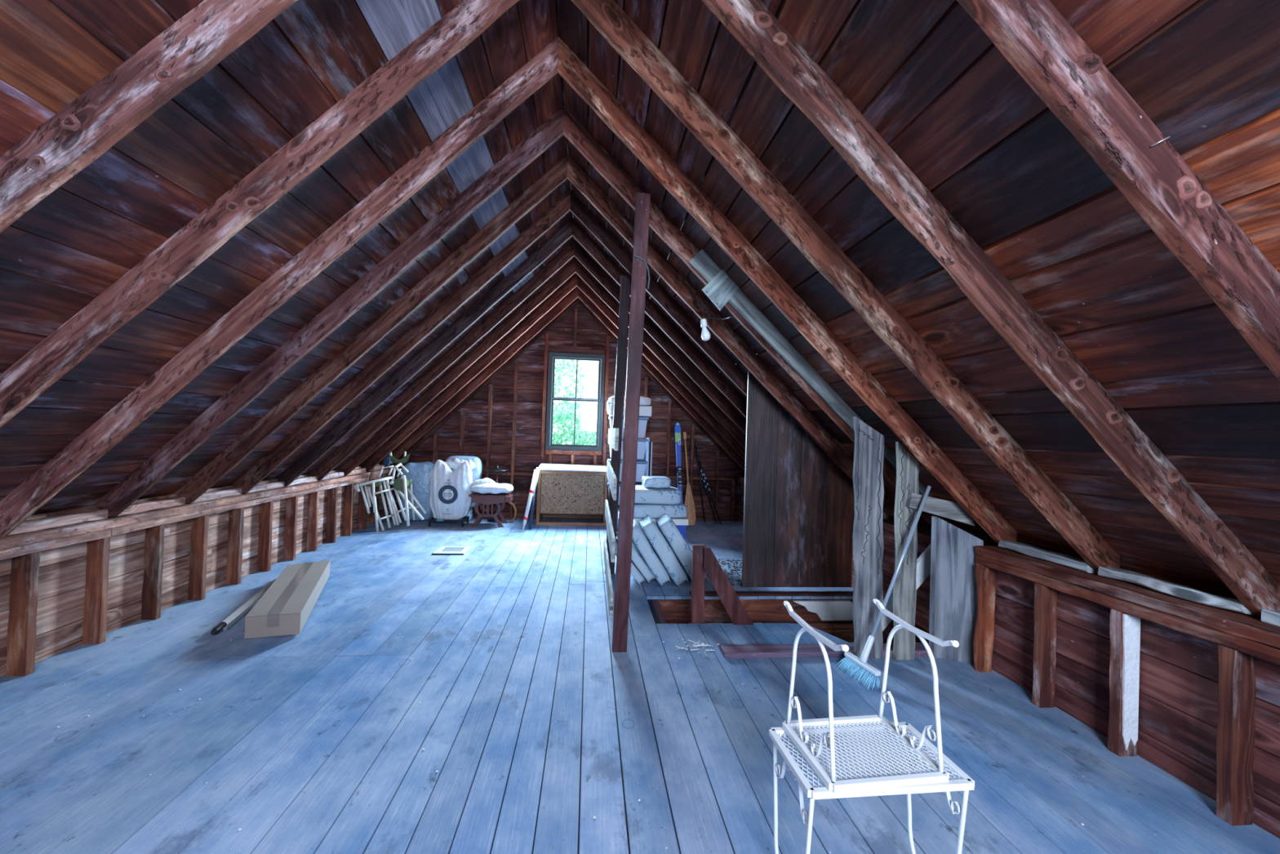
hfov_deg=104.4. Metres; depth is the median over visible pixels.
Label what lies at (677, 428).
ski
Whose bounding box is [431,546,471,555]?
floor vent
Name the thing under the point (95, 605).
stud
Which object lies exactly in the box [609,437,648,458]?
storage tote
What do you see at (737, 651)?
sill timber
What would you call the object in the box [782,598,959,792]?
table
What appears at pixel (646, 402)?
bundle
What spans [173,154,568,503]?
rafter
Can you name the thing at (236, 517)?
stud
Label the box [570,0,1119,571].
rafter
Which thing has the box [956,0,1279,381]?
rafter
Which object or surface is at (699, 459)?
ski pole
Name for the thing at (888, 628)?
trim
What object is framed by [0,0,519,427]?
rafter
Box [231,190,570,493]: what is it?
rafter
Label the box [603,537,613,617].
board
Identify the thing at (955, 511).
board
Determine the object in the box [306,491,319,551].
stud
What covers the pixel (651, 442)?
panel
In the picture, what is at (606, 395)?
stud
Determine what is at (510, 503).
piece
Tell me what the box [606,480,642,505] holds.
storage tote
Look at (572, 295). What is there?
rafter
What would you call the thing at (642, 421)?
storage tote
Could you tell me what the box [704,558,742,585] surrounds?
chips
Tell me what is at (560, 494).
headboard
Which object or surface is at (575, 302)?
rafter
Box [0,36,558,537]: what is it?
rafter
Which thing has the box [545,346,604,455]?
window
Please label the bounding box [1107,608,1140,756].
stud
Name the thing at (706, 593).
strip
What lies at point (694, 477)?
block
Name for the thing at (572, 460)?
stud
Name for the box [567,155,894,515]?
rafter
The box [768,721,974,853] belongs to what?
table
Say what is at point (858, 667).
broom
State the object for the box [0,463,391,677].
wall
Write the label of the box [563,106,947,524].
rafter
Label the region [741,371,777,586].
plank
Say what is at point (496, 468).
stand
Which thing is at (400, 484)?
folding chair
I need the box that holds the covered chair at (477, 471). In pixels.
[445,455,481,521]
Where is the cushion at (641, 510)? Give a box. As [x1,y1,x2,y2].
[633,502,688,518]
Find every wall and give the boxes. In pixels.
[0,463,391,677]
[389,302,744,520]
[740,483,1279,838]
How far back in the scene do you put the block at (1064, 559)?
2.78 m
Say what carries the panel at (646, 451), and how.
on the floor
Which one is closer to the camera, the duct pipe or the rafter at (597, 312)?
the duct pipe
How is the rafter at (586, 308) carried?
attached to the ceiling
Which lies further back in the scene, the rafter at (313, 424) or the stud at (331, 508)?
the stud at (331, 508)
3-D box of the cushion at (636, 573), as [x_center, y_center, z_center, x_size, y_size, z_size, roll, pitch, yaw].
[-0.129,1.281,4.797,0.330,0.378,0.431,2,-1,-6]
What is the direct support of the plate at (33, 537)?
on the plate at (11, 553)
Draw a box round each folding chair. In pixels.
[355,475,395,532]
[377,465,401,528]
[389,462,426,526]
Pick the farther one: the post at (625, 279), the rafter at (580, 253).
the rafter at (580, 253)
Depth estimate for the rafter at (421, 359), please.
5.13 m
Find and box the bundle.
[606,395,651,413]
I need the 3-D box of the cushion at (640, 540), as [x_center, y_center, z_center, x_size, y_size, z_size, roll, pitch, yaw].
[0.065,1.202,4.818,0.420,0.573,0.431,2,-1,-6]
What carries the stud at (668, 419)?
on the floor
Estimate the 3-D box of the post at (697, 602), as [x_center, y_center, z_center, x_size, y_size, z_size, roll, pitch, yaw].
[0.444,1.192,3.786,0.106,0.587,0.042,2,-1,-6]
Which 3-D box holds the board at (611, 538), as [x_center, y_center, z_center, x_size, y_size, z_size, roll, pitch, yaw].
[-0.264,0.823,4.206,0.026,0.169,1.860,2,-1,-5]
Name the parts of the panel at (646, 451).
edge frame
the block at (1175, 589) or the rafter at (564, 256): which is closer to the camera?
the block at (1175, 589)
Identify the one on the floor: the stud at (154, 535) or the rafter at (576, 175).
the stud at (154, 535)
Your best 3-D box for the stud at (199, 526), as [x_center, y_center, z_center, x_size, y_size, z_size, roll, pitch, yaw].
[-3.490,1.030,3.922,0.098,0.659,0.052,2,-1,-6]
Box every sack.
[400,461,434,520]
[429,459,472,520]
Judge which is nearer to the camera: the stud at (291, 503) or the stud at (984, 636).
the stud at (984, 636)
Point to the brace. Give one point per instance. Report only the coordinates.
(738, 615)
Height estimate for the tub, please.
0.505 m
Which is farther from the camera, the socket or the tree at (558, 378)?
the tree at (558, 378)
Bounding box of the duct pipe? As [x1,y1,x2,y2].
[688,248,862,431]
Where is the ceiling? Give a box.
[0,0,1279,598]
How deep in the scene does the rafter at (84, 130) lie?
1.52 m
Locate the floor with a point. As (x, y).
(356, 775)
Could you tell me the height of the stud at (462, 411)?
1.705 m
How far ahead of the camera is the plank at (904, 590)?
3.25 m
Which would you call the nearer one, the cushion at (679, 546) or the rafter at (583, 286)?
the cushion at (679, 546)
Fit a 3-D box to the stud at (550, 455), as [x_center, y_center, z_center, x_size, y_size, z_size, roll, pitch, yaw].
[-1.450,0.511,8.030,0.054,0.145,0.095,2,-1,-6]
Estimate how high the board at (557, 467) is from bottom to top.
0.078 m
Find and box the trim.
[651,599,921,643]
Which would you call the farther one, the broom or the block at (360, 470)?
the block at (360, 470)
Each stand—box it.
[428,515,469,526]
[485,464,507,522]
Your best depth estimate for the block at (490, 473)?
7.91 m
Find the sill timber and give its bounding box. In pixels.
[719,643,933,657]
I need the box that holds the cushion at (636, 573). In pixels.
[614,537,644,585]
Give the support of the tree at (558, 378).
on the lawn
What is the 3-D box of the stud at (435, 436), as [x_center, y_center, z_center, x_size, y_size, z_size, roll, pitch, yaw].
[-3.250,0.768,7.845,0.052,1.307,0.096,2,-1,-6]
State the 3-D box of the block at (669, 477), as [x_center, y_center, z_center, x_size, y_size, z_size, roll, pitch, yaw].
[0.650,0.840,8.239,0.350,0.049,0.089,2,-1,-6]
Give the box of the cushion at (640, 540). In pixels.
[632,519,670,586]
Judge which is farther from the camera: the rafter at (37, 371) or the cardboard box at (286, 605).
the cardboard box at (286, 605)
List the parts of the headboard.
panel, rail, chipboard panel, rail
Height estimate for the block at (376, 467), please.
0.062 m
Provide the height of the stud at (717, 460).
1.170 m
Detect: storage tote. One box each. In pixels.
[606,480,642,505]
[607,458,647,481]
[608,416,648,437]
[608,502,619,528]
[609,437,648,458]
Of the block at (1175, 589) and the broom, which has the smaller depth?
the block at (1175, 589)
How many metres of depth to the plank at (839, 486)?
4.69 m
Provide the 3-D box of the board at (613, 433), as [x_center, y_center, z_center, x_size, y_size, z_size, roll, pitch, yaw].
[-0.232,0.088,4.147,0.026,0.161,1.701,2,-1,-5]
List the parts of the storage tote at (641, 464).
lid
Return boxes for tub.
[617,511,688,564]
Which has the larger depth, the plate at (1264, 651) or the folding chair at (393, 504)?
the folding chair at (393, 504)
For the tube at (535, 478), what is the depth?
7.15 m
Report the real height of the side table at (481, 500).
0.464 m
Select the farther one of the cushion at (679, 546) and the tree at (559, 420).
the tree at (559, 420)
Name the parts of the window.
window rail, sash, sash, window rail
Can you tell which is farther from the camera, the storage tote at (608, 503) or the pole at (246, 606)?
the storage tote at (608, 503)
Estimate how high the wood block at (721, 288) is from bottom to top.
0.346 m
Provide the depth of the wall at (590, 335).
8.07 m
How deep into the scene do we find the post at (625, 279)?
5.01 m
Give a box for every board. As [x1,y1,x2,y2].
[538,462,606,471]
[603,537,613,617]
[604,499,615,562]
[606,460,617,500]
[608,427,618,450]
[883,444,932,497]
[905,492,974,525]
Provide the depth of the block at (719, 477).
8.28 m
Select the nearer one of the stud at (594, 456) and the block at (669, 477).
the stud at (594, 456)
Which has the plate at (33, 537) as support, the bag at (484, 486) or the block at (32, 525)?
the block at (32, 525)
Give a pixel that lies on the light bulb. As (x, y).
(705, 335)
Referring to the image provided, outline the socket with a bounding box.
[700,318,706,327]
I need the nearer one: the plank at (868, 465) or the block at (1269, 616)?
the block at (1269, 616)
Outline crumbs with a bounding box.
[662,638,719,658]
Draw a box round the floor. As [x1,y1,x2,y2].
[0,515,1279,853]
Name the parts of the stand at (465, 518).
stand frame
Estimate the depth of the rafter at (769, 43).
1.81 m
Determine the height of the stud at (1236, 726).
0.662 m
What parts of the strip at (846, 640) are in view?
lath strip, lath strip, lath strip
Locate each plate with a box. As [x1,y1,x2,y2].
[0,467,395,550]
[0,528,111,559]
[111,471,392,536]
[737,476,854,519]
[975,545,1279,648]
[975,554,1279,665]
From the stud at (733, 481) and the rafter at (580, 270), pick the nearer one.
the rafter at (580, 270)
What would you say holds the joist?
attached to the floor
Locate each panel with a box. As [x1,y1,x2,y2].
[644,437,649,475]
[648,441,652,475]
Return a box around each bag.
[444,457,475,471]
[470,477,513,493]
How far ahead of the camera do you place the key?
4.36 m
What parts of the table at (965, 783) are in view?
leg, frame, leg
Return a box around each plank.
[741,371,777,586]
[773,403,802,586]
[797,428,826,586]
[823,454,853,586]
[852,416,884,658]
[892,441,919,659]
[928,515,983,663]
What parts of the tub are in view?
lid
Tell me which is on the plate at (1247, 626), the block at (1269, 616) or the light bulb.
the block at (1269, 616)
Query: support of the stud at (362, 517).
on the floor
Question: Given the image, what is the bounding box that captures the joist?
[657,598,853,622]
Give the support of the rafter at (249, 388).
on the plate at (33, 537)
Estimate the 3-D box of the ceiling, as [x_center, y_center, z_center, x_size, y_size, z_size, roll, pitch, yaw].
[-0.514,-0.764,3.113,6.350,3.166,10.680,2,-1,-6]
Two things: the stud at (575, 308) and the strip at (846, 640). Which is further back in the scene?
the stud at (575, 308)
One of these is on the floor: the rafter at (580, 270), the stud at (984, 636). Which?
the stud at (984, 636)
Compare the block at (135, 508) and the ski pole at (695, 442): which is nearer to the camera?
the block at (135, 508)
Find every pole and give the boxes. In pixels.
[210,576,278,635]
[694,440,706,522]
[695,453,717,523]
[697,457,721,523]
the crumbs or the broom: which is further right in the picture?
the broom
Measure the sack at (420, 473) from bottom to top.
0.895 m
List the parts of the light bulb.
cord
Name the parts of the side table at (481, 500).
leg, leg, rail, leg, leg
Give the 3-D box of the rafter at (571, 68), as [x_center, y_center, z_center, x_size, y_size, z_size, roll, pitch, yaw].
[0.949,-0.748,3.023,2.956,2.925,0.055,2,-1,-6]
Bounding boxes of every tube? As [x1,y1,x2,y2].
[522,466,540,529]
[528,492,535,528]
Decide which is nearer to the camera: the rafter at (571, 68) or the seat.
the rafter at (571, 68)
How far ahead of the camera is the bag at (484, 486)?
7.19 m
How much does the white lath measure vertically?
0.780 m
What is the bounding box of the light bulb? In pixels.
[700,315,733,340]
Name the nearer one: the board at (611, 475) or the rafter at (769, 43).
the rafter at (769, 43)
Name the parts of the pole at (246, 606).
rod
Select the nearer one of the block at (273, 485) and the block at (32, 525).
the block at (32, 525)
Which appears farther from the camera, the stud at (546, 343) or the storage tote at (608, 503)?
the stud at (546, 343)
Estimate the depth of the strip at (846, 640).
4.50 m
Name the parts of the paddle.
blade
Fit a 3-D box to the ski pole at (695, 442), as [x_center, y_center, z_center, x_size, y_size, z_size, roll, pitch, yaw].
[0.994,0.893,8.122,0.252,1.325,0.088,2,-1,20]
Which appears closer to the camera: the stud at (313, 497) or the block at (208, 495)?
the block at (208, 495)
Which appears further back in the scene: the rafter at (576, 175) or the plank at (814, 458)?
the plank at (814, 458)
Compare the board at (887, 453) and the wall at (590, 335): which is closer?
the board at (887, 453)
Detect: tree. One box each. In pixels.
[551,404,596,444]
[552,360,601,444]
[553,359,586,426]
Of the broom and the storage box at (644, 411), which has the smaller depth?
the broom
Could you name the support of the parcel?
on the cushion at (669, 495)
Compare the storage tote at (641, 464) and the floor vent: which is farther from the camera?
the storage tote at (641, 464)
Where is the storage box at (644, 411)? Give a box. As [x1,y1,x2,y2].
[608,404,651,417]
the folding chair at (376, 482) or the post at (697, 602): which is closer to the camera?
the post at (697, 602)
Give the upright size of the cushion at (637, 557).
0.437 m
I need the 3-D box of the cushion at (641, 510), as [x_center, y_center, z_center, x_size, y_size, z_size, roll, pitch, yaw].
[0.155,0.909,5.534,0.688,0.160,0.471,2,-1,-6]
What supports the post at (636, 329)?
on the floor
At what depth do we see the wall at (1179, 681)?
2.26 m
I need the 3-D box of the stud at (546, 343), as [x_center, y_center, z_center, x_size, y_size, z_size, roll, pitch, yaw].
[-1.558,-0.014,8.024,0.057,2.983,0.098,2,-1,-6]
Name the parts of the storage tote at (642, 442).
lid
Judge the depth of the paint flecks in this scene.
2.34 m
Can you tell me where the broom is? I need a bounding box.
[835,485,931,689]
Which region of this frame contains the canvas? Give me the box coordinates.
[382,456,390,466]
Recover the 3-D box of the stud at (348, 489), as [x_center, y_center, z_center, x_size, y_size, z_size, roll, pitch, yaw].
[-3.736,1.057,6.349,0.098,0.659,0.053,2,-1,-6]
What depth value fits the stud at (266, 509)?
4.71 m
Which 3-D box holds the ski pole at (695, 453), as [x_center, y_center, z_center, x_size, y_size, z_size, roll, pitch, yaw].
[1.093,0.994,8.136,0.402,1.131,0.089,2,-1,17]
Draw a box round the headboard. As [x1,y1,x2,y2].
[536,470,607,525]
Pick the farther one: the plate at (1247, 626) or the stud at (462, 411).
the stud at (462, 411)
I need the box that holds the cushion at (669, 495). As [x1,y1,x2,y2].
[634,484,682,504]
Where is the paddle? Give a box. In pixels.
[683,431,695,524]
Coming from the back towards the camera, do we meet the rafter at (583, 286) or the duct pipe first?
the rafter at (583, 286)
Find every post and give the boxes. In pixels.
[604,275,631,573]
[611,192,650,652]
[690,544,705,622]
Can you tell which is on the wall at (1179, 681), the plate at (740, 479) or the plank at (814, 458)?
the plate at (740, 479)
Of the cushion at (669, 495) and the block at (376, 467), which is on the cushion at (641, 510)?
the cushion at (669, 495)
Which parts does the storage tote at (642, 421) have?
lid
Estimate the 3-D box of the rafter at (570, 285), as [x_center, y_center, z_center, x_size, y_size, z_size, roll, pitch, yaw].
[-2.384,-0.799,6.978,2.884,2.926,0.055,2,-1,-6]
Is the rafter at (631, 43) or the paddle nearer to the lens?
the rafter at (631, 43)
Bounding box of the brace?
[702,546,753,624]
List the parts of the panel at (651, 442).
edge frame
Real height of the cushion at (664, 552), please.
0.612 m
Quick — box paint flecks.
[57,542,1155,853]
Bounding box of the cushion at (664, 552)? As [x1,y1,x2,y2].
[638,514,688,586]
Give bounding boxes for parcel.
[641,475,671,488]
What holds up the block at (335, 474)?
on the plate at (33, 537)
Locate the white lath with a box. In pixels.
[881,542,931,631]
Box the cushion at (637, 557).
[615,531,654,582]
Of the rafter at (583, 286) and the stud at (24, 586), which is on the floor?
the stud at (24, 586)
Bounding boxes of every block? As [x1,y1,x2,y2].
[8,509,108,535]
[115,497,185,516]
[192,487,241,502]
[247,480,284,493]
[284,475,317,486]
[321,471,344,479]
[344,467,366,475]
[369,465,384,471]
[488,471,511,475]
[513,471,533,475]
[668,475,689,479]
[693,475,715,479]
[702,269,738,310]
[718,476,732,479]
[998,540,1097,573]
[1097,566,1255,615]
[1261,608,1279,626]
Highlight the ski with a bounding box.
[674,422,682,502]
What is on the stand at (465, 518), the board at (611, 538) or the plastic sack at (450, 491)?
the plastic sack at (450, 491)
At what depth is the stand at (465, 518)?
7.12 m
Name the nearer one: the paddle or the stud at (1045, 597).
the stud at (1045, 597)
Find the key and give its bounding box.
[688,622,719,623]
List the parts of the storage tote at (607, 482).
lid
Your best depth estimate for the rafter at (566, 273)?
6.35 m
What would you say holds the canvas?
attached to the seat
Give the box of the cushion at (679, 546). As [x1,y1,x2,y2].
[655,513,706,579]
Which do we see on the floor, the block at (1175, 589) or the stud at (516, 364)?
the stud at (516, 364)
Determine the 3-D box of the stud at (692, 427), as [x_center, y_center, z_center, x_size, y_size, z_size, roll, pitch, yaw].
[0.852,0.764,8.260,0.051,1.590,0.096,2,-1,-6]
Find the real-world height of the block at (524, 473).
0.048 m
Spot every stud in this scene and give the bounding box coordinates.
[5,551,40,675]
[82,537,110,644]
[141,524,164,619]
[187,515,208,599]
[226,507,244,584]
[257,501,273,571]
[283,495,298,559]
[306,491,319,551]
[325,487,337,542]
[342,483,353,535]
[357,480,367,529]
[370,478,380,524]
[432,434,438,464]
[458,409,465,455]
[484,384,493,518]
[509,361,518,518]
[540,333,548,463]
[548,453,552,462]
[570,454,574,463]
[573,307,577,348]
[593,455,596,464]
[600,336,609,519]
[642,377,648,474]
[665,400,671,477]
[688,425,694,493]
[713,450,719,521]
[729,478,735,521]
[973,563,995,671]
[1031,582,1057,707]
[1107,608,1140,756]
[1215,644,1255,825]
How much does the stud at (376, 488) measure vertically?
0.659 m
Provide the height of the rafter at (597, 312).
2.925 m
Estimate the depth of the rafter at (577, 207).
4.77 m
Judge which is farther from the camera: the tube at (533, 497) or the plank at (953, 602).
the tube at (533, 497)
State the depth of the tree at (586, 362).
20.54 m
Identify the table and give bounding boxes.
[468,491,513,527]
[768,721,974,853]
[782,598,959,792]
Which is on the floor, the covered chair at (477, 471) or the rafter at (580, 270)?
the covered chair at (477, 471)
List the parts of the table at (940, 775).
leg, frame, leg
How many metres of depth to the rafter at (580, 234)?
5.39 m
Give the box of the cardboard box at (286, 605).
[244,560,330,638]
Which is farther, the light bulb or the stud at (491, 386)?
the stud at (491, 386)
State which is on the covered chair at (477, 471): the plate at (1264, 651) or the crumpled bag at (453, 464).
the crumpled bag at (453, 464)
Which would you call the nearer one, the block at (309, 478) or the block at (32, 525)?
the block at (32, 525)
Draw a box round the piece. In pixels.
[508,502,516,521]
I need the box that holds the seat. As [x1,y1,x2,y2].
[389,451,409,463]
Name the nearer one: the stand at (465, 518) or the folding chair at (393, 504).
the folding chair at (393, 504)
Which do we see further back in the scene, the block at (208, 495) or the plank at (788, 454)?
the plank at (788, 454)
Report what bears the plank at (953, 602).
on the floor
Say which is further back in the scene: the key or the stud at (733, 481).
the stud at (733, 481)
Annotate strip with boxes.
[676,622,854,642]
[688,591,853,595]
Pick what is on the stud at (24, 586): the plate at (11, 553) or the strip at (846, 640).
the plate at (11, 553)
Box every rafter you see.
[0,0,297,232]
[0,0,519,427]
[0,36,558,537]
[93,106,564,516]
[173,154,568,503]
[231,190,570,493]
[275,217,573,485]
[310,240,574,479]
[337,257,576,475]
[360,273,577,471]
[378,286,577,468]
[391,297,578,466]
[557,36,1017,543]
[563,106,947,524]
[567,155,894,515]
[569,190,854,505]
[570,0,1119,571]
[572,218,746,417]
[573,240,746,435]
[575,258,746,448]
[577,274,745,460]
[577,287,745,471]
[577,298,745,474]
[701,0,1279,617]
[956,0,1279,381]
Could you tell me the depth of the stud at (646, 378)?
8.15 m
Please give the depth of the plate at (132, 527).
4.10 m

